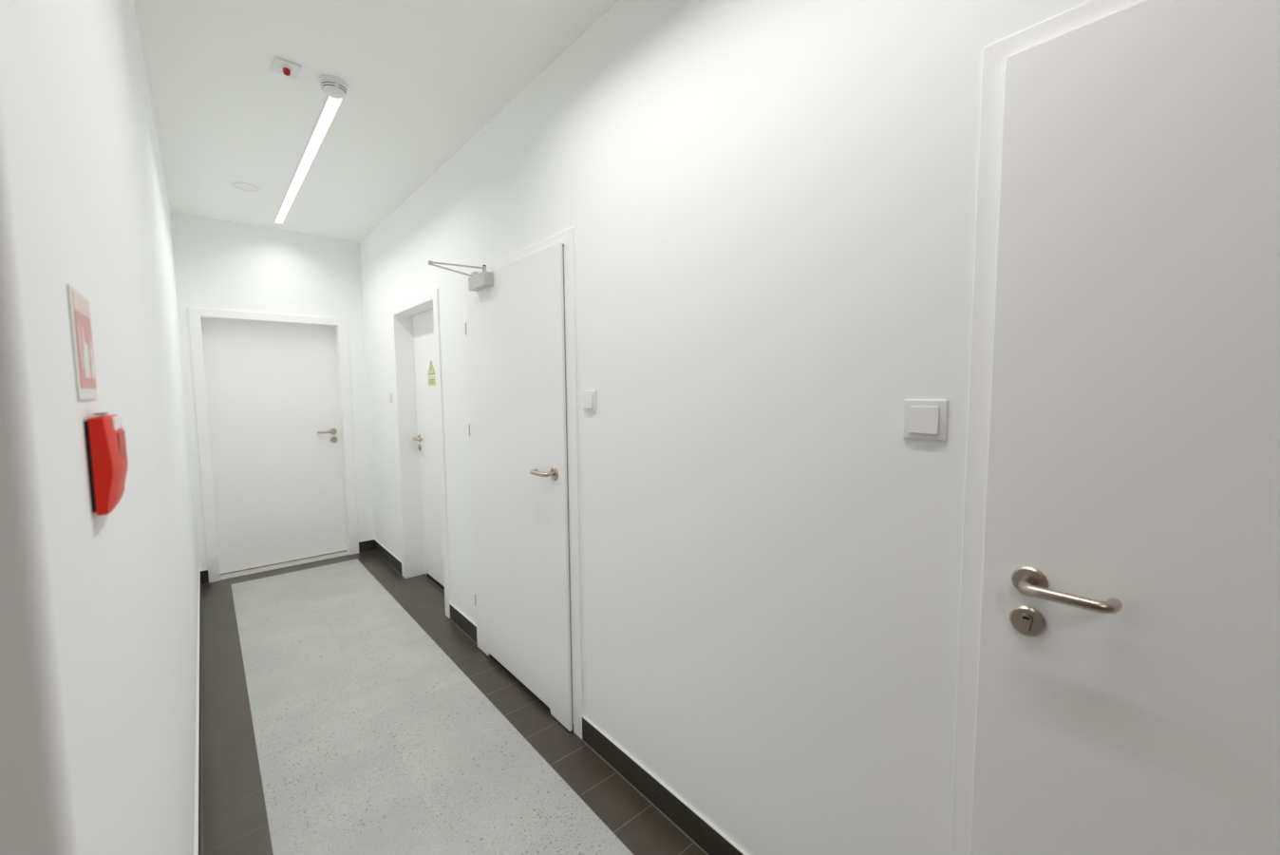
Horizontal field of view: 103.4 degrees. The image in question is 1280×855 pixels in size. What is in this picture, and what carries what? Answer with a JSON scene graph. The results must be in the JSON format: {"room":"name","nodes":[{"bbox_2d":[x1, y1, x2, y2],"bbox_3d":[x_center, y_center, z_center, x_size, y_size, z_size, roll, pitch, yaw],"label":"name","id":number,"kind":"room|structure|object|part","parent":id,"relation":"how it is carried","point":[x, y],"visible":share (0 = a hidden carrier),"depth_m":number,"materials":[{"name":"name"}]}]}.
{"room":"building corridor","nodes":[
{"label":"building corridor","id":0,"kind":"room"},
{"bbox_2d":[0,0,198,854],"bbox_3d":[-2.934,0.006,1.337,2.507,2.731,4.743,-4,6,-41],"label":"wall","id":1,"kind":"structure","parent":0,"point":[99,613],"depth_m":0.53,"materials":[{"name":"white paint"}]},
{"bbox_2d":[66,283,97,399],"bbox_3d":[-0.594,-0.087,0.540,0.002,0.113,0.114,-4,6,-41],"label":"sign","id":2,"kind":"object","parent":1,"relation":"attached to","point":[78,304],"visible":1,"depth_m":0.53,"materials":[{"name":"white plastic"}]},
{"bbox_2d":[83,412,128,515],"bbox_3d":[-0.595,0.036,0.567,0.022,0.106,0.105,-4,6,-41],"label":"fire alarm","id":3,"kind":"object","parent":1,"relation":"attached to","point":[104,435],"visible":1,"depth_m":0.53,"materials":[{"name":"red plastic"}]},
{"bbox_3d":[-0.593,-0.005,0.568,0.010,0.014,0.067,-4,6,-41],"label":"label plate","id":4,"kind":"part","parent":3,"relation":"part of","materials":[{"name":"white plastic"}]},
{"bbox_3d":[-0.595,0.025,0.575,0.010,0.040,0.059,-4,6,-41],"label":"press panel","id":5,"kind":"part","parent":3,"relation":"part of","materials":[{"name":"red plastic"}]},
{"bbox_2d":[193,570,203,854],"bbox_3d":[-1.873,1.252,2.149,0.014,0.103,4.422,-4,6,-41],"label":"baseboard","id":6,"kind":"structure","parent":1,"relation":"attached to","point":[198,812],"depth_m":2.00,"materials":[{"name":"tile"}]},
{"bbox_2d":[169,211,375,576],"bbox_3d":[-2.983,-0.219,4.225,1.213,2.731,0.300,-4,6,-41],"label":"wall","id":7,"kind":"structure","parent":0,"point":[219,264],"depth_m":4.00,"materials":[{"name":"white paint"}]},
{"bbox_2d":[200,568,208,583],"bbox_3d":[-3.306,1.133,3.831,0.055,0.103,0.014,-4,6,-41],"label":"baseboard","id":8,"kind":"structure","parent":7,"relation":"attached to","point":[204,578],"depth_m":3.83,"materials":[{"name":"tile"}]},
{"bbox_2d":[188,306,358,582],"bbox_3d":[-2.966,0.118,4.177,1.024,2.067,0.190,-4,6,-41],"label":"door","id":9,"kind":"structure","parent":7,"relation":"in","point":[272,395],"depth_m":4.17,"materials":[{"name":"white laminate"}]},
{"bbox_3d":[-2.955,1.146,4.249,0.886,0.006,0.164,-4,6,-41],"label":"sill","id":10,"kind":"part","parent":9,"relation":"part of","materials":[{"name":"grey metal"}]},
{"bbox_3d":[-2.722,0.038,4.390,0.132,0.019,0.060,-4,6,-41],"label":"handle","id":11,"kind":"part","parent":9,"relation":"part of","materials":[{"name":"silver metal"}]},
{"bbox_2d":[358,538,374,552],"bbox_3d":[-2.460,1.069,4.561,0.132,0.103,0.014,-4,6,-41],"label":"baseboard","id":12,"kind":"structure","parent":7,"relation":"attached to","point":[367,545],"depth_m":4.55,"materials":[{"name":"tile"}]},
{"bbox_2d":[133,0,618,243],"bbox_3d":[-1.295,-1.380,0.436,3.970,0.156,8.100,-4,6,-41],"label":"ceiling","id":13,"kind":"structure","parent":0,"point":[423,78],"depth_m":2.16,"materials":[{"name":"white paint"}]},
{"bbox_2d":[271,56,301,79],"bbox_3d":[-1.403,-1.415,2.008,0.086,0.029,0.110,-5,6,-43],"label":"indicator","id":14,"kind":"object","parent":13,"relation":"attached to","point":[282,66],"visible":1,"depth_m":2.00,"materials":[{"name":"white plastic"}]},
{"bbox_2d":[273,94,344,224],"bbox_3d":[-2.039,-1.501,3.028,0.057,0.005,2.201,-4,6,-41],"label":"recessed light","id":15,"kind":"object","parent":13,"relation":"in","point":[331,105],"visible":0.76,"depth_m":2.71,"materials":[{"name":"white plastic"}]},
{"bbox_2d":[318,75,348,98],"bbox_3d":[-1.279,-1.414,2.112,0.106,0.048,0.106,-4,6,-41],"label":"smoke detector","id":16,"kind":"object","parent":13,"relation":"attached to","point":[334,86],"visible":1,"depth_m":2.08,"materials":[{"name":"white plastic"}]},
{"bbox_2d":[202,550,705,854],"bbox_3d":[-1.187,1.460,0.830,4.320,0.120,8.250,-4,6,-41],"label":"floor","id":17,"kind":"structure","parent":0,"point":[345,711],"depth_m":2.10,"materials":[{"name":"tile"}]},
{"bbox_2d":[359,0,1091,854],"bbox_3d":[0.123,-0.054,1.761,0.250,2.731,8.100,-4,6,-41],"label":"wall","id":18,"kind":"structure","parent":0,"point":[770,205],"depth_m":1.35,"materials":[{"name":"white paint"}]},
{"bbox_2d":[374,538,402,575],"bbox_3d":[-2.139,1.088,4.281,0.014,0.103,0.840,-4,6,-41],"label":"baseboard","id":19,"kind":"structure","parent":18,"relation":"attached to","point":[387,555],"depth_m":4.25,"materials":[{"name":"tile"}]},
{"bbox_2d":[388,392,392,401],"bbox_3d":[-1.954,-0.236,3.952,0.012,0.074,0.074,-4,6,-41],"label":"light switch","id":20,"kind":"object","parent":18,"relation":"attached to","point":[389,393],"visible":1,"depth_m":3.94,"materials":[{"name":"white plastic"}]},
{"bbox_2d":[390,287,451,618],"bbox_3d":[-1.466,0.154,3.575,0.210,2.062,1.005,-4,6,-41],"label":"door","id":21,"kind":"structure","parent":18,"relation":"in","point":[415,322],"depth_m":3.79,"materials":[{"name":"white laminate"}]},
{"bbox_3d":[-1.670,0.086,3.806,0.060,0.019,0.132,-4,6,-41],"label":"handle","id":22,"kind":"part","parent":21,"relation":"part of","materials":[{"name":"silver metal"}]},
{"bbox_2d":[428,359,435,385],"bbox_3d":[-1.480,-0.386,3.588,0.002,0.183,0.156,-4,6,-41],"label":"warning sign","id":23,"kind":"object","parent":21,"relation":"attached to","point":[431,372],"visible":0.99,"depth_m":3.58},
{"bbox_3d":[-1.480,-0.326,3.593,0.001,0.058,0.144,-4,6,-41],"label":"text panel","id":24,"kind":"part","parent":23,"relation":"part of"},
{"bbox_3d":[-1.435,1.179,3.670,0.006,0.004,0.842,-4,6,-41],"label":"sill","id":25,"kind":"part","parent":21,"relation":"part of","materials":[{"name":"grey tile"}]},
{"bbox_2d":[449,602,477,643],"bbox_3d":[-1.067,1.175,3.047,0.014,0.103,0.421,-4,6,-41],"label":"baseboard","id":26,"kind":"structure","parent":18,"relation":"attached to","point":[460,619],"depth_m":3.03,"materials":[{"name":"tile"}]},
{"bbox_2d":[464,227,583,738],"bbox_3d":[-0.543,0.233,2.456,0.284,2.064,1.054,-4,6,-41],"label":"door","id":27,"kind":"structure","parent":18,"relation":"in","point":[520,329],"depth_m":2.27,"materials":[{"name":"white laminate"}]},
{"bbox_2d":[428,260,492,291],"bbox_3d":[-0.884,-0.733,2.441,0.287,0.103,0.244,-4,6,-41],"label":"door closer","id":28,"kind":"object","parent":27,"relation":"attached to","point":[482,280],"depth_m":2.44,"materials":[{"name":"silver metal"}]},
{"bbox_3d":[-0.860,-0.767,2.392,0.260,0.004,0.025,-3,5,-30],"label":"arm","id":29,"kind":"part","parent":28,"relation":"part of","materials":[{"name":"metal"}]},
{"bbox_3d":[-0.415,0.191,2.131,0.060,0.019,0.132,-4,6,-41],"label":"handle","id":30,"kind":"part","parent":27,"relation":"part of","materials":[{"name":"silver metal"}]},
{"bbox_2d":[583,390,596,412],"bbox_3d":[-0.194,-0.100,1.924,0.012,0.080,0.080,-4,6,-41],"label":"light switch","id":31,"kind":"object","parent":18,"relation":"attached to","point":[590,396],"visible":1,"depth_m":1.92,"materials":[{"name":"white plastic"}]},
{"bbox_2d":[581,715,748,854],"bbox_3d":[0.202,1.278,1.585,0.014,0.103,1.343,-4,6,-41],"label":"baseboard","id":32,"kind":"structure","parent":18,"relation":"attached to","point":[711,840],"depth_m":1.73,"materials":[{"name":"tile"}]},
{"bbox_2d":[903,399,948,440],"bbox_3d":[0.581,-0.015,1.034,0.012,0.082,0.082,-4,6,-41],"label":"light switch","id":33,"kind":"object","parent":18,"relation":"attached to","point":[923,419],"visible":1,"depth_m":1.03,"materials":[{"name":"white plastic"}]},
{"bbox_2d":[949,0,1279,854],"bbox_3d":[1.030,0.360,0.649,0.278,2.064,1.054,-4,6,-41],"label":"door","id":34,"kind":"structure","parent":18,"relation":"in","point":[1118,687],"depth_m":0.80,"materials":[{"name":"white laminate"}]},
{"bbox_3d":[1.058,0.358,0.673,0.204,2.064,1.054,-4,6,-41],"label":"frame","id":35,"kind":"part","parent":34,"relation":"part of","materials":[{"name":"white wood"}]},
{"bbox_3d":[0.712,0.279,0.842,0.060,0.019,0.132,-4,6,-41],"label":"handle","id":36,"kind":"part","parent":34,"relation":"part of","materials":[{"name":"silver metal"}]}
]}

